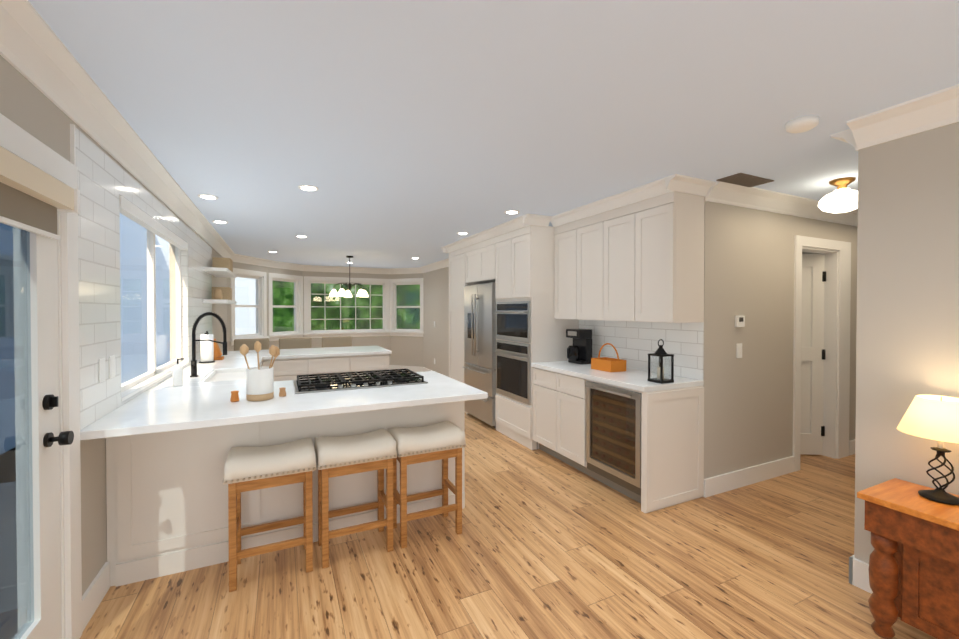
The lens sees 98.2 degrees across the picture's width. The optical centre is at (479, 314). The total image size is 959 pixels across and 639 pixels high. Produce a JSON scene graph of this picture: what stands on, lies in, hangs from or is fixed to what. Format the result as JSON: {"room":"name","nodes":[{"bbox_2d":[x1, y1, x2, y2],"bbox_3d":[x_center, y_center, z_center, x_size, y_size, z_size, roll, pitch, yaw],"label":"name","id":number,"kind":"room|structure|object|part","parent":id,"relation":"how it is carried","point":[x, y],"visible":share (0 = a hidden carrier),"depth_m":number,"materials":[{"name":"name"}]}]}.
{"room":"kitchen","nodes":[
{"label":"kitchen","id":0,"kind":"room"},
{"bbox_2d":[0,55,226,595],"bbox_3d":[-1.926,0.227,1.928,0.140,2.440,11.600,0,1,-26],"label":"wall","id":1,"kind":"structure","parent":0,"point":[26,105],"depth_m":1.97,"materials":[{"name":"beige paint"}]},
{"bbox_2d":[0,146,79,638],"bbox_3d":[-1.567,0.460,1.366,0.120,1.963,0.860,0,1,-26],"label":"entry door","id":2,"kind":"structure","parent":1,"relation":"in","point":[34,200],"depth_m":1.56,"materials":[{"name":"white wood"}]},
{"bbox_3d":[-1.602,0.395,1.349,0.008,1.583,0.540,0,1,-26],"label":"entry door glass pane","id":3,"kind":"part","parent":2,"relation":"part of","materials":[{"name":"clear glass"}]},
{"bbox_2d":[0,113,81,638],"bbox_3d":[-1.631,0.401,1.336,0.160,2.105,1.105,0,1,-26],"label":"door frame","id":4,"kind":"structure","parent":1,"relation":"attached to","point":[18,141],"depth_m":1.77,"materials":[{"name":"white wood"}]},
{"bbox_2d":[70,124,211,429],"bbox_3d":[-2.734,-0.176,3.686,0.104,1.373,4.122,0,1,-26],"label":"wall tile","id":5,"kind":"structure","parent":1,"relation":"attached to","point":[105,181],"depth_m":2.20,"materials":[{"name":"white tile"}]},
{"bbox_2d":[98,358,104,382],"bbox_3d":[-1.927,0.285,2.122,0.007,0.120,0.070,0,1,-26],"label":"outlet","id":6,"kind":"object","parent":5,"relation":"attached to","point":[102,368],"depth_m":2.11,"materials":[{"name":"white plastic"}]},
{"bbox_2d":[109,355,114,378],"bbox_3d":[-1.988,0.283,2.248,0.007,0.120,0.070,0,1,-26],"label":"outlet","id":7,"kind":"object","parent":5,"relation":"attached to","point":[111,358],"depth_m":2.23,"materials":[{"name":"white plastic"}]},
{"bbox_2d":[119,195,188,401],"bbox_3d":[-2.540,-0.102,3.221,0.152,1.190,1.930,0,1,-26],"label":"window","id":8,"kind":"structure","parent":1,"relation":"in","point":[137,215],"depth_m":3.19,"materials":[{"name":"white"}]},
{"bbox_2d":[203,267,236,303],"bbox_3d":[-3.392,-0.352,5.460,0.250,0.420,1.150,0,1,-26],"label":"wall-mounted shelf","id":9,"kind":"object","parent":1,"relation":"attached to","point":[222,272],"visible":1,"depth_m":5.02,"materials":[{"name":"white wood"}]},
{"bbox_2d":[211,257,232,299],"bbox_3d":[-3.411,-0.463,5.511,0.200,0.558,0.960,0,1,-26],"label":"basket","id":10,"kind":"object","parent":9,"relation":"on","point":[221,293],"visible":0.73,"depth_m":5.40,"materials":[{"name":"beige wicker"}]},
{"bbox_2d":[227,262,422,366],"bbox_3d":[-3.000,0.152,8.753,4.113,2.440,1.741,0,1,-26],"label":"wall","id":11,"kind":"structure","parent":0,"point":[407,350],"depth_m":9.69,"materials":[{"name":"beige paint"}]},
{"bbox_2d":[230,268,423,345],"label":"window","id":12,"kind":"structure","parent":11,"relation":"in","point":[390,306],"depth_m":9.24,"materials":[{"name":"white wood"}]},
{"bbox_2d":[28,0,958,268],"bbox_3d":[2.008,-1.066,4.905,9.900,0.080,13.600,0,1,-26],"label":"ceiling","id":13,"kind":"structure","parent":0,"point":[398,132],"depth_m":1.90,"materials":[{"name":"white paint"}]},
{"bbox_2d":[198,194,217,198],"bbox_3d":[-2.327,-1.005,3.563,0.149,0.010,0.149,1,1,40],"label":"recessed light","id":14,"kind":"object","parent":13,"relation":"in","point":[206,196],"depth_m":3.54,"materials":[{"name":"white"}]},
{"bbox_2d":[212,220,227,223],"bbox_3d":[-2.859,-1.016,4.583,0.149,0.010,0.149,0,1,-32],"label":"recessed light","id":15,"kind":"object","parent":13,"relation":"in","point":[215,221],"depth_m":4.56,"materials":[{"name":"white"}]},
{"bbox_2d":[298,185,317,190],"bbox_3d":[-1.361,-1.002,3.304,0.149,0.010,0.149,0,1,25],"label":"recessed light","id":16,"kind":"object","parent":13,"relation":"in","point":[302,187],"depth_m":3.28,"materials":[{"name":"white"}]},
{"bbox_2d":[329,256,367,296],"bbox_3d":[-2.361,-0.687,7.558,0.702,0.735,0.674,0,1,-26],"label":"chandelier","id":17,"kind":"object","parent":13,"relation":"hanging from","point":[347,293],"visible":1,"depth_m":7.47,"materials":[{"name":"white glass"}]},
{"bbox_2d":[504,210,518,213],"bbox_3d":[0.322,-1.011,4.120,0.149,0.010,0.149,1,1,40],"label":"recessed light","id":18,"kind":"object","parent":13,"relation":"in","point":[508,211],"depth_m":4.11,"materials":[{"name":"white"}]},
{"bbox_2d":[716,173,773,186],"bbox_3d":[1.991,-1.000,3.112,0.400,0.011,0.180,0,1,-26],"label":"ceiling vent","id":19,"kind":"object","parent":13,"relation":"in","point":[743,179],"visible":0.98,"depth_m":3.09,"materials":[{"name":"brown"}]},
{"bbox_2d":[785,115,818,132],"bbox_3d":[1.665,-0.976,2.147,0.140,0.040,0.140,0,1,-26],"label":"smoke detector","id":20,"kind":"object","parent":13,"relation":"attached to","point":[802,124],"visible":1,"depth_m":2.11,"materials":[{"name":"white plastic"}]},
{"bbox_2d":[818,177,857,212],"bbox_3d":[2.720,-0.886,3.118,0.280,0.240,0.280,0,1,-26],"label":"hall ceiling light","id":21,"kind":"object","parent":13,"relation":"attached to","point":[842,198],"visible":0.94,"depth_m":3.06,"materials":[{"name":"white glass"}]},
{"bbox_2d":[80,371,936,638],"bbox_3d":[2.070,1.445,4.851,9.860,0.060,13.400,0,1,-26],"label":"floor","id":22,"kind":"structure","parent":0,"point":[544,545],"depth_m":2.29,"materials":[{"name":"brown wood"}]},
{"bbox_2d":[234,338,268,350],"bbox_3d":[-3.278,0.882,5.966,0.460,1.037,0.479,0,1,-26],"label":"bar chair","id":23,"kind":"object","parent":22,"relation":"on","point":[249,343],"visible":0.21,"depth_m":6.11,"materials":[{"name":"beige fabric"}]},
{"bbox_2d":[260,360,267,366],"bbox_3d":[-2.707,0.981,4.549,0.700,0.875,0.612,0,1,-26],"label":"base cabinet","id":24,"kind":"object","parent":22,"relation":"on","point":[263,363],"depth_m":4.94,"materials":[{"name":"beige wood"}]},
{"bbox_2d":[222,438,316,591],"bbox_3d":[-1.177,1.096,2.365,0.453,0.688,0.319,0,1,-26],"label":"stool","id":25,"kind":"object","parent":22,"relation":"on","point":[255,468],"visible":1,"depth_m":2.27,"materials":[{"name":"brown wood"}]},
{"bbox_2d":[268,356,315,379],"bbox_3d":[-2.446,0.973,5.311,0.570,0.875,0.702,0,1,-26],"label":"base cabinet","id":26,"kind":"object","parent":22,"relation":"on","point":[288,367],"depth_m":5.07,"materials":[{"name":"beige wood"}]},
{"bbox_2d":[160,356,263,383],"bbox_3d":[-2.471,0.529,3.977,0.638,0.039,1.759,0,1,-26],"label":"countertop","id":27,"kind":"structure","parent":26,"relation":"on","point":[202,369],"depth_m":4.05,"materials":[{"name":"white stone"}]},
{"bbox_2d":[199,331,214,362],"bbox_3d":[-2.850,0.340,4.347,0.140,0.328,0.140,0,1,-26],"label":"paper towel","id":28,"kind":"object","parent":27,"relation":"on","point":[206,351],"visible":1,"depth_m":4.31,"materials":[{"name":"white paper"}]},
{"bbox_2d":[188,312,227,375],"bbox_3d":[-2.248,0.250,3.442,0.267,0.532,0.110,0,1,-26],"label":"faucet","id":29,"kind":"object","parent":27,"relation":"on","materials":[{"name":"black metal"}]},
{"bbox_2d":[204,333,223,359],"bbox_3d":[-2.924,0.349,4.578,0.173,0.305,0.130,0,1,-26],"label":"knife block","id":30,"kind":"object","parent":27,"relation":"on","point":[217,353],"visible":0.38,"depth_m":4.54,"materials":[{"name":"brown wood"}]},
{"bbox_2d":[204,368,246,379],"bbox_3d":[-2.131,0.646,3.608,0.393,0.256,0.794,0,1,-26],"label":"sink","id":31,"kind":"object","parent":27,"relation":"in","point":[217,373],"depth_m":3.76,"materials":[{"name":"white ceramic"}]},
{"bbox_2d":[223,346,391,359],"bbox_3d":[-2.359,0.512,5.527,2.178,0.039,0.939,0,1,-26],"label":"countertop","id":32,"kind":"structure","parent":26,"relation":"on","point":[363,350],"depth_m":5.47,"materials":[{"name":"white stone"}]},
{"bbox_2d":[279,337,311,348],"bbox_3d":[-2.746,0.880,6.220,0.460,1.037,0.479,0,1,-26],"label":"bar chair","id":33,"kind":"object","parent":22,"relation":"on","point":[295,343],"visible":0.17,"depth_m":6.37,"materials":[{"name":"beige fabric"}]},
{"bbox_2d":[272,412,351,541],"bbox_3d":[-1.272,0.999,2.922,0.572,0.875,0.746,0,1,-26],"label":"peninsula base panel","id":34,"kind":"object","parent":22,"relation":"on","point":[289,498],"depth_m":2.63,"materials":[{"name":"beige wood"}]},
{"bbox_2d":[80,372,487,439],"bbox_3d":[-1.161,0.541,2.907,2.078,0.039,1.300,0,1,-26],"label":"countertop","id":35,"kind":"structure","parent":34,"relation":"on","point":[206,404],"depth_m":2.53,"materials":[{"name":"white stone"}]},
{"bbox_2d":[172,358,184,385],"bbox_3d":[-2.190,0.420,3.023,0.072,0.196,0.063,0,1,-26],"label":"soap dispenser","id":36,"kind":"object","parent":35,"relation":"on","point":[177,375],"visible":0.98,"depth_m":3.00,"materials":[{"name":"white plastic"}]},
{"bbox_2d":[230,387,285,401],"bbox_3d":[-1.365,0.490,2.575,0.309,0.065,0.048,0,1,-34],"label":"salt shaker","id":37,"kind":"object","parent":35,"relation":"on","point":[235,395],"visible":1,"depth_m":2.50,"materials":[{"name":"brown wood"}]},
{"bbox_2d":[240,341,279,400],"bbox_3d":[-1.356,0.343,2.568,0.220,0.360,0.150,0,1,-26],"label":"crock","id":38,"kind":"object","parent":35,"relation":"on","point":[259,383],"visible":1,"depth_m":2.52,"materials":[{"name":"beige ceramic"}]},
{"bbox_2d":[293,369,427,393],"bbox_3d":[-0.907,0.492,3.148,0.910,0.051,0.524,0,1,-26],"label":"cooktop","id":39,"kind":"object","parent":35,"relation":"in","point":[375,379],"depth_m":3.03,"materials":[{"name":"black metal"}]},
{"bbox_2d":[316,356,355,379],"bbox_3d":[-2.034,0.970,5.544,0.626,0.875,0.638,0,1,-26],"label":"base cabinet","id":40,"kind":"object","parent":22,"relation":"on","point":[325,365],"depth_m":5.27,"materials":[{"name":"beige wood"}]},
{"bbox_2d":[322,336,351,347],"bbox_3d":[-2.196,0.877,6.484,0.460,1.037,0.479,0,1,-26],"label":"bar chair","id":41,"kind":"object","parent":22,"relation":"on","point":[342,341],"visible":0.17,"depth_m":6.63,"materials":[{"name":"beige fabric"}]},
{"bbox_2d":[314,429,396,568],"bbox_3d":[-0.767,1.094,2.562,0.453,0.688,0.319,0,1,-26],"label":"stool","id":42,"kind":"object","parent":22,"relation":"on","point":[353,454],"visible":0.96,"depth_m":2.48,"materials":[{"name":"brown wood"}]},
{"bbox_2d":[356,356,391,375],"bbox_3d":[-1.604,0.968,5.749,0.579,0.875,0.638,0,1,-26],"label":"base cabinet","id":43,"kind":"object","parent":22,"relation":"on","point":[365,365],"depth_m":5.46,"materials":[{"name":"beige wood"}]},
{"bbox_2d":[352,408,415,525],"bbox_3d":[-0.870,0.997,3.123,0.574,0.875,0.730,0,1,-26],"label":"base cabinet","id":44,"kind":"object","parent":22,"relation":"on","point":[364,484],"depth_m":2.80,"materials":[{"name":"beige wood"}]},
{"bbox_2d":[387,421,465,548],"bbox_3d":[-0.357,1.092,2.758,0.453,0.688,0.319,0,1,-26],"label":"stool","id":45,"kind":"object","parent":22,"relation":"on","point":[444,441],"visible":0.79,"depth_m":2.67,"materials":[{"name":"brown wood"}]},
{"bbox_2d":[416,400,467,511],"bbox_3d":[-0.494,0.995,3.303,0.508,0.875,0.730,0,1,-26],"label":"base cabinet","id":46,"kind":"object","parent":22,"relation":"on","point":[428,474],"depth_m":2.98,"materials":[{"name":"beige wood"}]},
{"bbox_2d":[445,246,464,381],"bbox_3d":[-0.050,0.222,6.275,0.637,2.356,0.684,0,1,-26],"label":"tall cabinet","id":47,"kind":"object","parent":22,"relation":"on","point":[456,257],"depth_m":6.19,"materials":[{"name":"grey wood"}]},
{"bbox_2d":[463,282,495,427],"bbox_3d":[0.233,0.501,5.558,0.708,1.788,0.848,0,1,-26],"label":"fridge","id":48,"kind":"object","parent":47,"relation":"in","point":[479,366],"depth_m":5.32,"materials":[{"name":"silver metal"}]},
{"bbox_2d":[493,222,580,449],"bbox_3d":[0.641,0.238,4.825,0.643,2.356,0.808,0,1,-26],"label":"tall cabinet","id":49,"kind":"object","parent":22,"relation":"on","point":[525,332],"depth_m":4.51,"materials":[{"name":"grey wood"}]},
{"bbox_2d":[533,366,548,453],"bbox_3d":[0.931,0.984,4.255,0.617,0.876,0.481,0,1,-26],"label":"base cabinet","id":50,"kind":"object","parent":22,"relation":"on","point":[540,377],"depth_m":4.21,"materials":[{"name":"grey wood"}]},
{"bbox_2d":[549,370,588,474],"bbox_3d":[1.098,0.988,3.908,0.617,0.876,0.536,0,1,-26],"label":"base cabinet","id":51,"kind":"object","parent":22,"relation":"on","point":[568,397],"depth_m":3.79,"materials":[{"name":"grey wood"}]},
{"bbox_2d":[589,382,703,512],"bbox_3d":[1.318,1.004,3.449,0.617,0.853,0.724,0,1,-26],"label":"base cabinet","id":52,"kind":"object","parent":22,"relation":"on","point":[647,448],"depth_m":3.16,"materials":[{"name":"grey wood"}]},
{"bbox_2d":[533,362,703,393],"bbox_3d":[1.145,0.531,3.787,0.632,0.040,1.498,0,1,-26],"label":"countertop","id":53,"kind":"structure","parent":52,"relation":"on","point":[630,379],"depth_m":3.44,"materials":[{"name":"white stone"}]},
{"bbox_2d":[566,329,591,364],"bbox_3d":[1.000,0.329,4.282,0.230,0.350,0.220,0,1,-26],"label":"coffee maker","id":54,"kind":"object","parent":53,"relation":"on","point":[579,350],"visible":0.94,"depth_m":4.22,"materials":[{"name":"black plastic"}]},
{"bbox_2d":[591,343,625,371],"bbox_3d":[1.179,0.386,3.803,0.180,0.247,0.264,0,1,-26],"label":"basket","id":55,"kind":"object","parent":53,"relation":"on","point":[607,364],"visible":1,"depth_m":3.72,"materials":[{"name":"wicker"}]},
{"bbox_2d":[648,339,673,383],"bbox_3d":[1.388,0.353,3.182,0.132,0.326,0.132,0,1,-26],"label":"lantern","id":56,"kind":"object","parent":53,"relation":"on","point":[660,352],"visible":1,"depth_m":3.15,"materials":[{"name":"black metal"}]},
{"bbox_2d":[857,478,958,638],"bbox_3d":[2.176,1.134,1.392,0.370,0.633,1.315,0,1,-26],"label":"wooden side table","id":57,"kind":"object","parent":22,"relation":"on","point":[913,569],"visible":1,"depth_m":1.79,"materials":[{"name":"brown wood"}]},
{"bbox_2d":[897,395,958,504],"bbox_3d":[2.031,0.590,1.829,0.276,0.442,0.276,0,1,-26],"label":"table lamp","id":58,"kind":"object","parent":57,"relation":"on","point":[934,417],"visible":1,"depth_m":1.80,"materials":[{"name":"beige fabric"}]},
{"bbox_2d":[423,201,716,478],"bbox_3d":[0.287,0.177,6.478,0.140,2.440,7.100,0,1,-26],"label":"wall","id":59,"kind":"structure","parent":0,"point":[436,308],"depth_m":3.30,"materials":[{"name":"beige paint"}]},
{"bbox_2d":[465,242,476,285],"bbox_3d":[0.200,-0.692,5.742,0.637,0.516,0.505,0,1,-26],"label":"upper cabinet","id":60,"kind":"object","parent":59,"relation":"attached to","point":[471,250],"depth_m":5.67,"materials":[{"name":"grey wood"}]},
{"bbox_2d":[477,238,492,281],"bbox_3d":[0.366,-0.689,5.396,0.637,0.516,0.503,0,1,-26],"label":"upper cabinet","id":61,"kind":"object","parent":59,"relation":"attached to","point":[485,247],"depth_m":5.29,"materials":[{"name":"grey wood"}]},
{"bbox_2d":[553,222,568,321],"bbox_3d":[1.047,-0.442,4.318,0.342,0.985,0.436,0,1,-26],"label":"upper cabinet","id":62,"kind":"object","parent":59,"relation":"attached to","point":[561,231],"depth_m":4.34,"materials":[{"name":"grey wood"}]},
{"bbox_2d":[569,214,596,321],"bbox_3d":[1.194,-0.439,4.009,0.342,0.985,0.500,0,1,-26],"label":"upper cabinet","id":63,"kind":"object","parent":59,"relation":"attached to","point":[583,230],"depth_m":4.02,"materials":[{"name":"grey wood"}]},
{"bbox_2d":[597,202,624,321],"bbox_3d":[1.356,-0.435,3.672,0.342,0.985,0.500,0,1,-26],"label":"upper cabinet","id":64,"kind":"object","parent":59,"relation":"attached to","point":[622,273],"depth_m":3.68,"materials":[{"name":"grey wood"}]},
{"bbox_2d":[625,186,706,325],"bbox_3d":[1.503,-0.432,3.363,0.342,0.985,0.437,0,1,-26],"label":"upper cabinet","id":65,"kind":"object","parent":59,"relation":"attached to","point":[664,232],"depth_m":3.21,"materials":[{"name":"grey wood"}]},
{"bbox_2d":[705,181,857,226],"bbox_3d":[4.444,-0.958,4.449,5.899,0.125,0.125,0,1,-26],"label":"crown molding","id":66,"kind":"structure","parent":59,"relation":"attached to","point":[720,192],"depth_m":3.52,"materials":[{"name":"white wood"}]},
{"bbox_2d":[715,203,857,475],"bbox_3d":[4.454,0.198,4.603,5.760,2.440,0.120,0,1,-26],"label":"wall","id":67,"kind":"structure","parent":0,"point":[755,288],"depth_m":3.54,"materials":[{"name":"beige paint"}]},
{"bbox_2d":[736,343,741,357],"bbox_3d":[2.142,0.301,3.423,0.070,0.120,0.011,0,1,-26],"label":"light switch","id":68,"kind":"object","parent":67,"relation":"attached to","point":[738,350],"visible":1,"depth_m":3.42,"materials":[{"name":"white plastic"}]},
{"bbox_2d":[735,316,744,326],"bbox_3d":[2.140,0.058,3.413,0.100,0.095,0.023,0,1,-26],"label":"thermostat","id":69,"kind":"object","parent":67,"relation":"attached to","point":[739,321],"visible":0.96,"depth_m":3.40,"materials":[{"name":"white plastic"}]},
{"bbox_2d":[793,235,850,471],"bbox_3d":[3.254,0.354,4.020,0.950,2.140,0.138,0,1,-26],"label":"door frame","id":70,"kind":"structure","parent":67,"relation":"attached to","point":[837,300],"depth_m":4.10,"materials":[{"name":"white wood"}]},
{"bbox_2d":[800,254,825,454],"bbox_3d":[3.146,0.404,4.205,0.632,2.013,0.070,0,1,2],"label":"hall door","id":71,"kind":"structure","parent":70,"relation":"attached to","point":[812,349],"depth_m":4.17,"materials":[{"name":"white painted wood"},{"name":"black metal"}]},
{"bbox_2d":[854,141,889,563],"bbox_3d":[4.792,0.210,3.479,6.120,2.440,0.120,0,1,-26],"label":"wall","id":72,"kind":"structure","parent":0,"point":[872,437],"depth_m":2.15,"materials":[{"name":"beige paint"}]},
{"bbox_2d":[830,121,856,150],"bbox_3d":[4.683,-0.948,3.549,6.245,0.125,0.125,0,1,-26],"label":"crown molding","id":73,"kind":"structure","parent":72,"relation":"attached to","point":[843,136],"depth_m":2.26,"materials":[{"name":"white wood"}]},
{"bbox_2d":[886,122,958,494],"bbox_3d":[3.029,0.246,0.213,0.120,2.440,4.230,0,1,-26],"label":"wall","id":74,"kind":"structure","parent":0,"point":[907,343],"depth_m":1.98,"materials":[{"name":"beige paint"}]},
{"bbox_2d":[82,365,872,631],"bbox_3d":[2.165,1.345,4.812,9.720,0.140,13.050,0,1,-26],"label":"baseboard","id":75,"kind":"structure","parent":74,"relation":"attached to","point":[96,591],"depth_m":3.29,"materials":[{"name":"white wood"}]},
{"bbox_2d":[0,0,958,273],"bbox_3d":[-0.500,-0.948,3.528,3.870,0.125,13.079,0,1,-26],"label":"crown molding","id":76,"kind":"structure","parent":74,"relation":"attached to","point":[36,53],"depth_m":1.97,"materials":[{"name":"white wood"}]},
{"label":"outside","id":77,"kind":"structure","parent":0,"visible":0},
{"bbox_2d":[120,214,255,383],"bbox_3d":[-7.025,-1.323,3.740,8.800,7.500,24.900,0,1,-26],"label":"window glass","id":78,"kind":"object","parent":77,"point":[135,334],"depth_m":12.75,"materials":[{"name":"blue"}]},
{"bbox_2d":[272,281,419,331],"bbox_3d":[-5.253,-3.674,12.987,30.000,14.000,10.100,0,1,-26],"label":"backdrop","id":79,"kind":"structure","parent":77,"point":[378,312],"depth_m":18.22,"materials":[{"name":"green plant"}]}
]}

